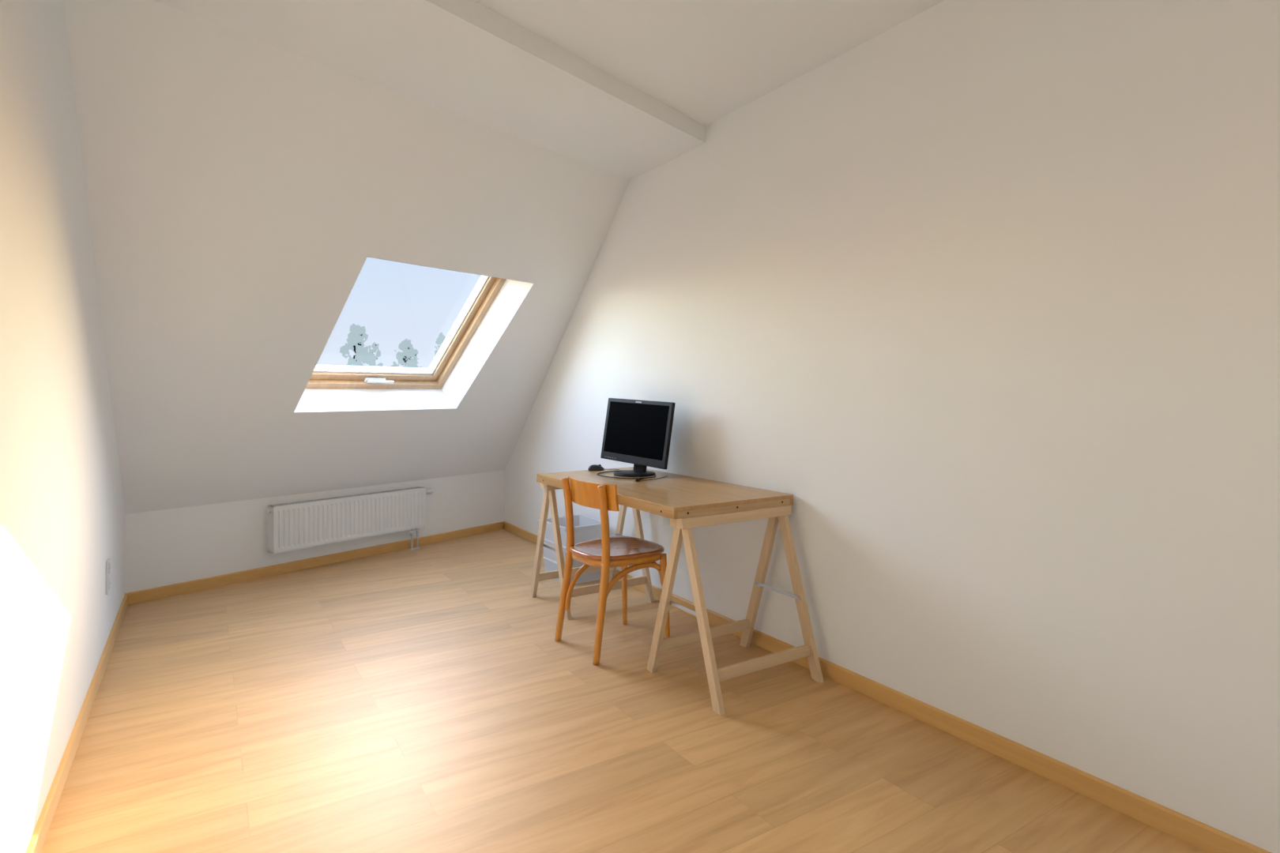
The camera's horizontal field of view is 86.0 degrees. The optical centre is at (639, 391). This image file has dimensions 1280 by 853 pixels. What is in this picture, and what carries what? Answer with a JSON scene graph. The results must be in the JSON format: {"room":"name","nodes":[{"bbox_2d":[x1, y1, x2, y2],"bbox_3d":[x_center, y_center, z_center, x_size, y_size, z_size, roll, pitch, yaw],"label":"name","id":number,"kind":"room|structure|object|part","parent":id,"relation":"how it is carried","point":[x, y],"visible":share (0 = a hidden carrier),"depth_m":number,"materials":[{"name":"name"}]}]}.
{"room":"attic home office","nodes":[
{"label":"attic home office","id":0,"kind":"room"},
{"bbox_2d":[0,0,124,852],"bbox_3d":[-1.263,-0.097,1.259,0.001,2.735,6.681,0,0,-32],"label":"wall","id":1,"kind":"structure","parent":0,"point":[62,510],"depth_m":1.99,"materials":[{"name":"white paint"}]},
{"bbox_2d":[25,593,127,852],"bbox_3d":[-1.257,1.236,1.263,0.014,0.068,6.681,0,0,-32],"label":"baseboard","id":2,"kind":"structure","parent":1,"relation":"attached to","point":[37,841],"depth_m":2.35,"materials":[{"name":"brown wood"}]},
{"bbox_2d":[105,558,110,594],"bbox_3d":[-2.551,0.890,3.296,0.014,0.158,0.082,0,0,-32],"label":"wall socket","id":3,"kind":"object","parent":1,"relation":"attached to","point":[107,562],"visible":1,"depth_m":3.26,"materials":[{"name":"white plastic"}]},
{"bbox_2d":[124,470,504,593],"bbox_3d":[-2.152,1.002,5.205,0.001,0.537,2.890,0,0,39],"label":"wall","id":4,"kind":"structure","parent":0,"point":[163,547],"depth_m":4.58,"materials":[{"name":"white paint"}]},
{"bbox_2d":[127,521,504,605],"bbox_3d":[-2.147,1.236,5.201,0.014,0.068,2.890,0,0,39],"label":"baseboard","id":5,"kind":"structure","parent":4,"relation":"attached to","point":[145,595],"depth_m":4.84,"materials":[{"name":"brown wood"}]},
{"bbox_2d":[267,486,433,554],"bbox_3d":[-2.117,1.024,5.143,0.132,0.491,1.282,0,0,39],"label":"radiator","id":6,"kind":"object","parent":4,"relation":"attached to","point":[303,525],"visible":1,"depth_m":5.01,"materials":[{"name":"white metal"}]},
{"bbox_3d":[-2.130,1.092,5.105,0.090,0.012,1.181,0,0,39],"label":"rail","id":7,"kind":"part","parent":6,"relation":"part of","materials":[{"name":"white metal"}]},
{"bbox_2d":[267,486,426,508],"bbox_3d":[-2.130,0.786,5.105,0.104,0.012,1.181,0,0,39],"label":"grille","id":8,"kind":"object","parent":6,"relation":"attached to","point":[417,490],"depth_m":5.04,"materials":[{"name":"white metal"}]},
{"bbox_2d":[64,0,629,514],"bbox_3d":[-1.560,-0.320,4.274,2.089,2.106,3.602,0,0,39],"label":"ceiling","id":9,"kind":"structure","parent":0,"point":[240,188],"depth_m":3.53,"materials":[{"name":"white paint"}]},
{"bbox_2d":[293,256,533,412],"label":"window","id":10,"kind":"structure","parent":9,"relation":"attached to","point":[493,303],"depth_m":4.90,"materials":[{"name":"white paint"}]},
{"bbox_3d":[-1.851,-0.075,4.799,0.150,0.028,0.012,0,45,-51],"label":"handle","id":11,"kind":"part","parent":10,"relation":"part of","materials":[{"name":"white plastic"}]},
{"bbox_3d":[-1.819,-0.062,4.819,0.200,0.020,0.014,0,45,-51],"label":"handle","id":12,"kind":"part","parent":10,"relation":"part of","materials":[{"name":"white plastic"}]},
{"bbox_3d":[-1.588,-0.493,4.589,1.048,1.117,0.065,0,45,-51],"label":"sash frame","id":13,"kind":"part","parent":10,"relation":"part of","materials":[{"name":"brown wood"}]},
{"bbox_3d":[-1.581,-0.484,4.583,1.148,1.217,0.110,0,45,-51],"label":"frame","id":14,"kind":"part","parent":10,"relation":"part of","materials":[{"name":"brown wood"}]},
{"bbox_3d":[-1.313,-0.817,4.368,0.948,0.060,0.040,0,45,-51],"label":"casing","id":15,"kind":"part","parent":10,"relation":"part of","materials":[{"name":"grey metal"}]},
{"bbox_2d":[153,0,944,180],"bbox_3d":[0.233,-1.419,1.456,2.736,0.092,5.406,0,0,-32],"label":"ceiling","id":16,"kind":"structure","parent":0,"point":[625,88],"depth_m":2.87,"materials":[{"name":"white paint"}]},
{"bbox_2d":[41,529,1208,852],"bbox_3d":[-0.359,1.270,2.387,2.736,0.001,7.613,0,0,-32],"label":"floor","id":17,"kind":"structure","parent":0,"point":[422,700],"depth_m":2.48,"materials":[{"name":"laminate"}]},
{"bbox_2d":[538,514,601,583],"bbox_3d":[-0.457,1.080,4.687,0.330,0.380,0.390,0,0,-34],"label":"storage box","id":18,"kind":"object","parent":17,"relation":"on","point":[585,528],"visible":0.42,"depth_m":4.60,"materials":[{"name":"white plastic"}]},
{"bbox_2d":[554,475,670,665],"bbox_3d":[-0.137,0.857,3.463,0.460,0.831,0.436,0,0,-35],"label":"bistro chair","id":19,"kind":"object","parent":17,"relation":"on","point":[605,552],"visible":0.99,"depth_m":3.38,"materials":[{"name":"orange wood"}]},
{"bbox_3d":[-0.383,0.857,3.501,0.102,0.830,0.047,0,0,-35],"label":"leg","id":20,"kind":"part","parent":19,"relation":"part of","materials":[{"name":"orange wood"}]},
{"bbox_3d":[-0.255,0.503,3.378,0.079,0.124,0.436,0,0,-35],"label":"backrest","id":21,"kind":"part","parent":19,"relation":"part of","materials":[{"name":"orange wood"}]},
{"bbox_3d":[-0.181,0.857,3.217,0.102,0.830,0.047,0,0,-35],"label":"leg","id":22,"kind":"part","parent":19,"relation":"part of","materials":[{"name":"orange wood"}]},
{"bbox_3d":[-0.125,0.795,3.471,0.430,0.020,0.420,0,0,-35],"label":"seat","id":23,"kind":"part","parent":19,"relation":"part of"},
{"bbox_3d":[-0.086,1.042,3.720,0.050,0.457,0.046,0,0,-35],"label":"leg","id":24,"kind":"part","parent":19,"relation":"part of","materials":[{"name":"orange wood"}]},
{"bbox_3d":[0.123,1.042,3.427,0.050,0.457,0.046,0,0,-35],"label":"leg","id":25,"kind":"part","parent":19,"relation":"part of","materials":[{"name":"orange wood"}]},
{"bbox_2d":[529,466,823,715],"bbox_3d":[0.052,0.877,3.621,0.684,0.785,1.860,0,0,-32],"label":"trestle table","id":26,"kind":"object","parent":17,"relation":"on","point":[690,502],"visible":0.79,"depth_m":3.13,"materials":[{"name":"brown wood"}]},
{"bbox_3d":[-0.603,0.923,4.151,0.024,0.693,0.263,0,0,-32],"label":"leg","id":27,"kind":"part","parent":26,"relation":"part of","materials":[{"name":"brown wood"}]},
{"bbox_3d":[-0.286,0.555,4.167,0.627,0.044,0.045,0,0,-32],"label":"rail","id":28,"kind":"part","parent":26,"relation":"part of","materials":[{"name":"brown wood"}]},
{"bbox_3d":[-0.461,0.923,3.927,0.024,0.693,0.263,0,0,-32],"label":"leg","id":29,"kind":"part","parent":26,"relation":"part of","materials":[{"name":"brown wood"}]},
{"bbox_3d":[-0.406,1.145,4.356,0.529,0.046,0.020,0,0,-32],"label":"rail","id":30,"kind":"part","parent":26,"relation":"part of","materials":[{"name":"brown wood"}]},
{"bbox_2d":[587,464,619,470],"bbox_3d":[-0.225,0.467,4.198,0.193,0.036,0.059,0,0,-22],"label":"computer mouse","id":31,"kind":"object","parent":26,"relation":"on","point":[594,467],"visible":1,"depth_m":4.16,"materials":[{"name":"grey plastic"}]},
{"bbox_3d":[-0.191,1.145,4.018,0.529,0.046,0.020,0,0,-32],"label":"rail","id":32,"kind":"part","parent":26,"relation":"part of","materials":[{"name":"brown wood"}]},
{"bbox_3d":[-0.136,0.923,4.447,0.024,0.693,0.263,0,0,-32],"label":"leg","id":33,"kind":"part","parent":26,"relation":"part of","materials":[{"name":"brown wood"}]},
{"bbox_2d":[596,398,675,481],"bbox_3d":[-0.051,0.264,3.954,0.351,0.442,0.574,0,0,-42],"label":"computer monitor","id":34,"kind":"object","parent":26,"relation":"on","point":[637,432],"visible":1,"depth_m":3.94,"materials":[{"name":"black plastic"}]},
{"bbox_3d":[0.006,0.923,4.223,0.024,0.693,0.263,0,0,-32],"label":"leg","id":35,"kind":"part","parent":26,"relation":"part of","materials":[{"name":"brown wood"}]},
{"bbox_3d":[0.112,0.923,3.027,0.024,0.693,0.263,0,0,-32],"label":"leg","id":36,"kind":"part","parent":26,"relation":"part of","materials":[{"name":"brown wood"}]},
{"bbox_3d":[0.403,0.555,3.084,0.627,0.044,0.045,0,0,-32],"label":"rail","id":37,"kind":"part","parent":26,"relation":"part of","materials":[{"name":"brown wood"}]},
{"bbox_3d":[0.254,0.923,2.804,0.024,0.693,0.263,0,0,-32],"label":"leg","id":38,"kind":"part","parent":26,"relation":"part of","materials":[{"name":"brown wood"}]},
{"bbox_3d":[0.309,1.145,3.233,0.529,0.046,0.020,0,0,-32],"label":"rail","id":39,"kind":"part","parent":26,"relation":"part of","materials":[{"name":"brown wood"}]},
{"bbox_3d":[0.429,0.555,3.044,0.627,0.044,0.045,0,0,-32],"label":"rail","id":40,"kind":"part","parent":26,"relation":"part of","materials":[{"name":"brown wood"}]},
{"bbox_3d":[0.578,0.923,3.324,0.024,0.693,0.263,0,0,-32],"label":"leg","id":41,"kind":"part","parent":26,"relation":"part of","materials":[{"name":"brown wood"}]},
{"bbox_3d":[0.523,1.145,2.895,0.529,0.046,0.020,0,0,-32],"label":"rail","id":42,"kind":"part","parent":26,"relation":"part of","materials":[{"name":"brown wood"}]},
{"bbox_3d":[0.721,0.923,3.100,0.024,0.693,0.263,0,0,-32],"label":"leg","id":43,"kind":"part","parent":26,"relation":"part of","materials":[{"name":"brown wood"}]},
{"bbox_2d":[504,0,1279,852],"bbox_3d":[0.795,-0.097,3.121,0.001,2.735,7.613,0,0,-32],"label":"wall","id":44,"kind":"structure","parent":0,"point":[989,290],"depth_m":2.39,"materials":[{"name":"white paint"}]},
{"bbox_2d":[504,521,1271,852],"bbox_3d":[0.789,1.236,3.117,0.014,0.068,7.613,0,0,-32],"label":"baseboard","id":45,"kind":"structure","parent":44,"relation":"attached to","point":[1202,836],"depth_m":2.33,"materials":[{"name":"brown wood"}]},
{"label":"outside","id":46,"kind":"structure","parent":0,"visible":0},
{"bbox_2d":[339,323,374,366],"bbox_3d":[-15.312,2.944,37.669,2.654,13.257,2.753,0,0,2],"label":"tree","id":47,"kind":"object","parent":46,"point":[362,355],"visible":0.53,"depth_m":37.31,"materials":[{"name":"green plant"}]},
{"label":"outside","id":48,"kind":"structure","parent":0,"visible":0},
{"bbox_2d":[365,342,383,366],"bbox_3d":[-15.132,3.784,39.025,1.828,13.177,1.896,0,0,41],"label":"tree","id":49,"kind":"object","parent":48,"point":[374,358],"visible":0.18,"depth_m":38.88,"materials":[{"name":"green plant"}]},
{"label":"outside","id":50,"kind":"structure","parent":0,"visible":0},
{"bbox_2d":[391,338,418,368],"bbox_3d":[-13.377,3.541,38.955,2.478,13.263,2.464,0,0,-32],"label":"tree","id":51,"kind":"object","parent":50,"point":[404,358],"visible":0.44,"depth_m":38.79,"materials":[{"name":"green plant"}]},
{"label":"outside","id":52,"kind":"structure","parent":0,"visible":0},
{"bbox_2d":[409,348,421,368],"bbox_3d":[-13.590,3.903,41.050,2.016,13.138,1.867,0,0,-32],"label":"tree","id":53,"kind":"object","parent":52,"point":[416,352],"visible":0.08,"depth_m":40.99,"materials":[{"name":"green plant"}]},
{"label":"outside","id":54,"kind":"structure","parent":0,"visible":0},
{"bbox_2d":[434,331,445,356],"bbox_3d":[-11.632,3.161,40.080,1.854,13.223,1.615,0,0,8],"label":"tree","id":55,"kind":"object","parent":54,"point":[441,338],"visible":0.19,"depth_m":39.86,"materials":[{"name":"green plant"}]}
]}

